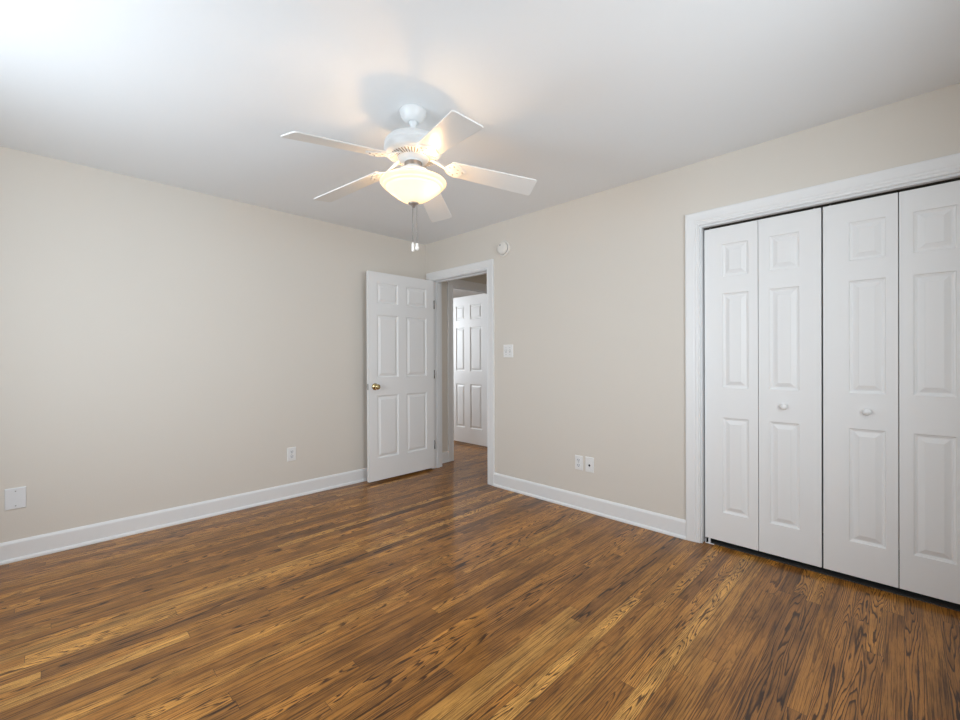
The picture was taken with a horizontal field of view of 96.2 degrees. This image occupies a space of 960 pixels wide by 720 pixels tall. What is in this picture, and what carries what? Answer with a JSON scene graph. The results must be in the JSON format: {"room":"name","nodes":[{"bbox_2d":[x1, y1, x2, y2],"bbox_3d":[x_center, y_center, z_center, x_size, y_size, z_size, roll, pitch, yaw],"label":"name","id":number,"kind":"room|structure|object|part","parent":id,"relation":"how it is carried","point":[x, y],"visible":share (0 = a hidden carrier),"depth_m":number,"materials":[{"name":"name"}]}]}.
{"room":"empty bedroom","nodes":[
{"label":"empty bedroom","id":0,"kind":"room"},
{"bbox_2d":[0,146,486,542],"bbox_3d":[-0.725,-0.045,4.698,0.120,2.440,7.440,0,0,45],"label":"wall","id":1,"kind":"structure","parent":0,"point":[162,346],"depth_m":3.07,"materials":[{"name":"beige paint"}]},
{"bbox_2d":[5,486,25,510],"bbox_3d":[-2.754,0.821,2.553,0.008,0.125,0.088,0,0,45],"label":"blank plate","id":2,"kind":"object","parent":1,"relation":"attached to","point":[15,498],"visible":1,"depth_m":2.55,"materials":[{"name":"white plastic"}]},
{"bbox_2d":[0,468,366,564],"bbox_3d":[-1.893,1.123,3.414,0.022,0.123,3.720,0,0,45],"label":"baseboard","id":3,"kind":"structure","parent":1,"relation":"attached to","point":[49,543],"depth_m":3.04,"materials":[{"name":"white paint"}]},
{"bbox_2d":[287,447,295,461],"bbox_3d":[-1.618,0.809,3.702,0.009,0.117,0.074,0,0,45],"label":"wall outlet","id":4,"kind":"object","parent":1,"relation":"attached to","point":[291,452],"visible":1,"depth_m":3.70,"materials":[{"name":"white plastic"}]},
{"bbox_2d":[442,451,448,462],"bbox_3d":[-0.425,1.112,4.899,0.022,0.123,0.175,0,0,45],"label":"baseboard","id":5,"kind":"structure","parent":1,"relation":"attached to","point":[445,458],"depth_m":4.93,"materials":[{"name":"white paint"}]},
{"bbox_2d":[447,279,486,461],"bbox_3d":[-0.089,0.110,5.328,0.138,2.121,0.920,0,0,45],"label":"door frame","id":6,"kind":"structure","parent":1,"relation":"attached to","point":[457,284],"depth_m":4.99,"materials":[{"name":"white paint"}]},
{"bbox_2d":[453,294,486,446],"bbox_3d":[-0.105,0.131,5.923,0.686,2.020,0.108,0,0,45],"label":"door","id":7,"kind":"structure","parent":1,"relation":"in","point":[469,312],"depth_m":5.89,"materials":[{"name":"white paint"}]},
{"bbox_2d":[453,352,453,388],"bbox_3d":[-0.614,-0.054,7.372,3.720,2.440,3.720,0,0,45],"label":"wall","id":8,"kind":"structure","parent":0,"point":[453,352],"depth_m":9.81,"materials":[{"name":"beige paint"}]},
{"bbox_2d":[0,440,959,719],"bbox_3d":[-0.378,1.198,4.365,8.040,0.054,7.440,0,0,45],"label":"floor","id":9,"kind":"structure","parent":0,"point":[444,592],"depth_m":1.93,"materials":[{"name":"brown wood"}]},
{"bbox_2d":[0,0,959,297],"bbox_3d":[-0.389,-1.305,4.357,8.040,0.080,7.440,0,0,45],"label":"ceiling","id":10,"kind":"structure","parent":0,"point":[577,98],"depth_m":1.96,"materials":[{"name":"white paint"}]},
{"bbox_2d":[281,104,536,251],"bbox_3d":[-0.368,-0.904,2.152,1.234,0.709,1.179,0,0,45],"label":"ceiling fan","id":11,"kind":"object","parent":10,"relation":"hanging from","point":[412,148],"visible":1,"depth_m":2.12,"materials":[{"name":"white metal"}]},
{"bbox_3d":[-0.623,-0.944,1.887,0.139,0.006,0.446,16,20,41],"label":"blade","id":12,"kind":"part","parent":11,"relation":"part of","materials":[{"name":"white wood"}]},
{"bbox_3d":[-0.706,-0.945,2.362,0.446,0.006,0.139,-10,8,26],"label":"blade","id":13,"kind":"part","parent":11,"relation":"part of","materials":[{"name":"white wood"}]},
{"bbox_3d":[-0.338,-1.028,2.182,0.282,0.043,0.282,0,0,45],"label":"vent plate","id":14,"kind":"part","parent":11,"relation":"part of","materials":[{"name":"white metal"}]},
{"bbox_3d":[-0.337,-0.849,2.183,0.332,0.109,0.332,0,0,45],"label":"lamp shade","id":15,"kind":"part","parent":11,"relation":"part of","materials":[{"name":"white glass"}]},
{"bbox_3d":[-0.280,-0.948,2.588,0.139,0.006,0.446,-12,-10,6],"label":"blade","id":16,"kind":"part","parent":11,"relation":"part of","materials":[{"name":"white wood"}]},
{"bbox_3d":[-0.145,-0.946,1.820,0.139,0.006,0.446,13,3,-29],"label":"blade","id":17,"kind":"part","parent":11,"relation":"part of","materials":[{"name":"white wood"}]},
{"bbox_3d":[0.066,-0.948,2.253,0.446,0.006,0.139,9,-13,-10],"label":"blade","id":18,"kind":"part","parent":11,"relation":"part of","materials":[{"name":"white laminate"}]},
{"bbox_2d":[425,83,959,519],"bbox_3d":[0.980,-0.048,3.266,4.320,2.440,0.120,0,0,45],"label":"wall","id":19,"kind":"structure","parent":0,"point":[589,291],"depth_m":3.14,"materials":[{"name":"beige paint"}]},
{"bbox_2d":[366,271,434,482],"bbox_3d":[-0.783,0.155,4.352,0.167,2.000,0.810,0,0,45],"label":"door","id":20,"kind":"structure","parent":19,"relation":"in","point":[399,309],"depth_m":4.30,"materials":[{"name":"white paint"}]},
{"bbox_3d":[-0.979,0.254,4.082,0.066,0.066,0.066,0,0,45],"label":"knob","id":21,"kind":"part","parent":20,"relation":"part of","materials":[{"name":"gold metal"}]},
{"bbox_2d":[426,259,494,485],"bbox_3d":[-0.176,0.116,4.410,0.992,2.116,0.158,0,0,45],"label":"door frame","id":22,"kind":"structure","parent":19,"relation":"attached to","point":[487,266],"depth_m":4.29,"materials":[{"name":"white paint"}]},
{"bbox_3d":[-0.127,0.115,4.459,0.992,2.116,0.019,0,0,45],"label":"hall casing","id":23,"kind":"part","parent":22,"relation":"part of","materials":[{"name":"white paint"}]},
{"bbox_2d":[497,240,509,256],"bbox_3d":[0.206,-1.015,3.909,0.144,0.144,0.044,0,0,45],"label":"smoke detector","id":24,"kind":"object","parent":19,"relation":"attached to","point":[503,248],"visible":1,"depth_m":3.89,"materials":[{"name":"white plastic"}]},
{"bbox_2d":[503,345,512,356],"bbox_3d":[0.251,-0.081,3.890,0.112,0.115,0.017,0,0,45],"label":"light switch","id":25,"kind":"object","parent":19,"relation":"attached to","point":[507,349],"visible":1,"depth_m":3.89,"materials":[{"name":"white plastic"}]},
{"bbox_2d":[575,455,582,469],"bbox_3d":[0.776,0.807,3.383,0.070,0.112,0.009,0,0,45],"label":"wall outlet","id":26,"kind":"object","parent":19,"relation":"attached to","point":[578,459],"visible":1,"depth_m":3.38,"materials":[{"name":"white plastic"}]},
{"bbox_2d":[493,473,685,539],"bbox_3d":[0.739,1.111,3.413,1.710,0.123,0.022,0,0,45],"label":"baseboard","id":27,"kind":"structure","parent":19,"relation":"attached to","point":[657,522],"depth_m":3.26,"materials":[{"name":"white paint"}]},
{"bbox_2d":[585,456,593,472],"bbox_3d":[0.843,0.807,3.317,0.072,0.116,0.008,0,0,45],"label":"jack plate","id":28,"kind":"object","parent":19,"relation":"attached to","point":[589,461],"visible":1,"depth_m":3.31,"materials":[{"name":"white plastic"}]},
{"bbox_2d":[704,208,821,567],"bbox_3d":[1.655,0.165,2.559,0.590,2.013,0.063,0,0,45],"label":"door","id":29,"kind":"structure","parent":19,"relation":"in","point":[763,277],"depth_m":2.53,"materials":[{"name":"white paint"}]},
{"bbox_3d":[1.560,0.152,2.675,0.294,1.967,0.032,0,0,45],"label":"panel","id":30,"kind":"part","parent":29,"relation":"part of","materials":[{"name":"white paint"}]},
{"bbox_3d":[1.734,0.267,2.459,0.036,0.036,0.031,0,0,45],"label":"knob","id":31,"kind":"part","parent":29,"relation":"part of","materials":[{"name":"white paint"}]},
{"bbox_3d":[1.771,0.152,2.466,0.294,1.967,0.032,0,0,45],"label":"panel","id":32,"kind":"part","parent":29,"relation":"part of","materials":[{"name":"white paint"}]},
{"bbox_2d":[685,153,959,542],"bbox_3d":[1.880,0.114,2.364,1.391,2.115,0.138,0,0,45],"label":"door frame","id":33,"kind":"structure","parent":19,"relation":"attached to","point":[945,169],"depth_m":2.75,"materials":[{"name":"white paint"}]},
{"bbox_2d":[823,180,959,603],"bbox_3d":[2.080,0.147,2.139,0.590,1.977,0.063,0,0,45],"label":"door","id":34,"kind":"structure","parent":19,"relation":"in","point":[916,549],"depth_m":2.15,"materials":[{"name":"white paint"}]},
{"bbox_3d":[1.986,0.152,2.254,0.294,1.967,0.032,0,0,45],"label":"panel","id":35,"kind":"part","parent":34,"relation":"part of","materials":[{"name":"white paint"}]},
{"bbox_3d":[1.986,0.266,2.210,0.036,0.036,0.031,0,0,45],"label":"knob","id":36,"kind":"part","parent":34,"relation":"part of","materials":[{"name":"white paint"}]},
{"bbox_3d":[2.197,0.151,2.045,0.294,1.967,0.032,0,0,45],"label":"panel","id":37,"kind":"part","parent":34,"relation":"part of","materials":[{"name":"white paint"}]}
]}

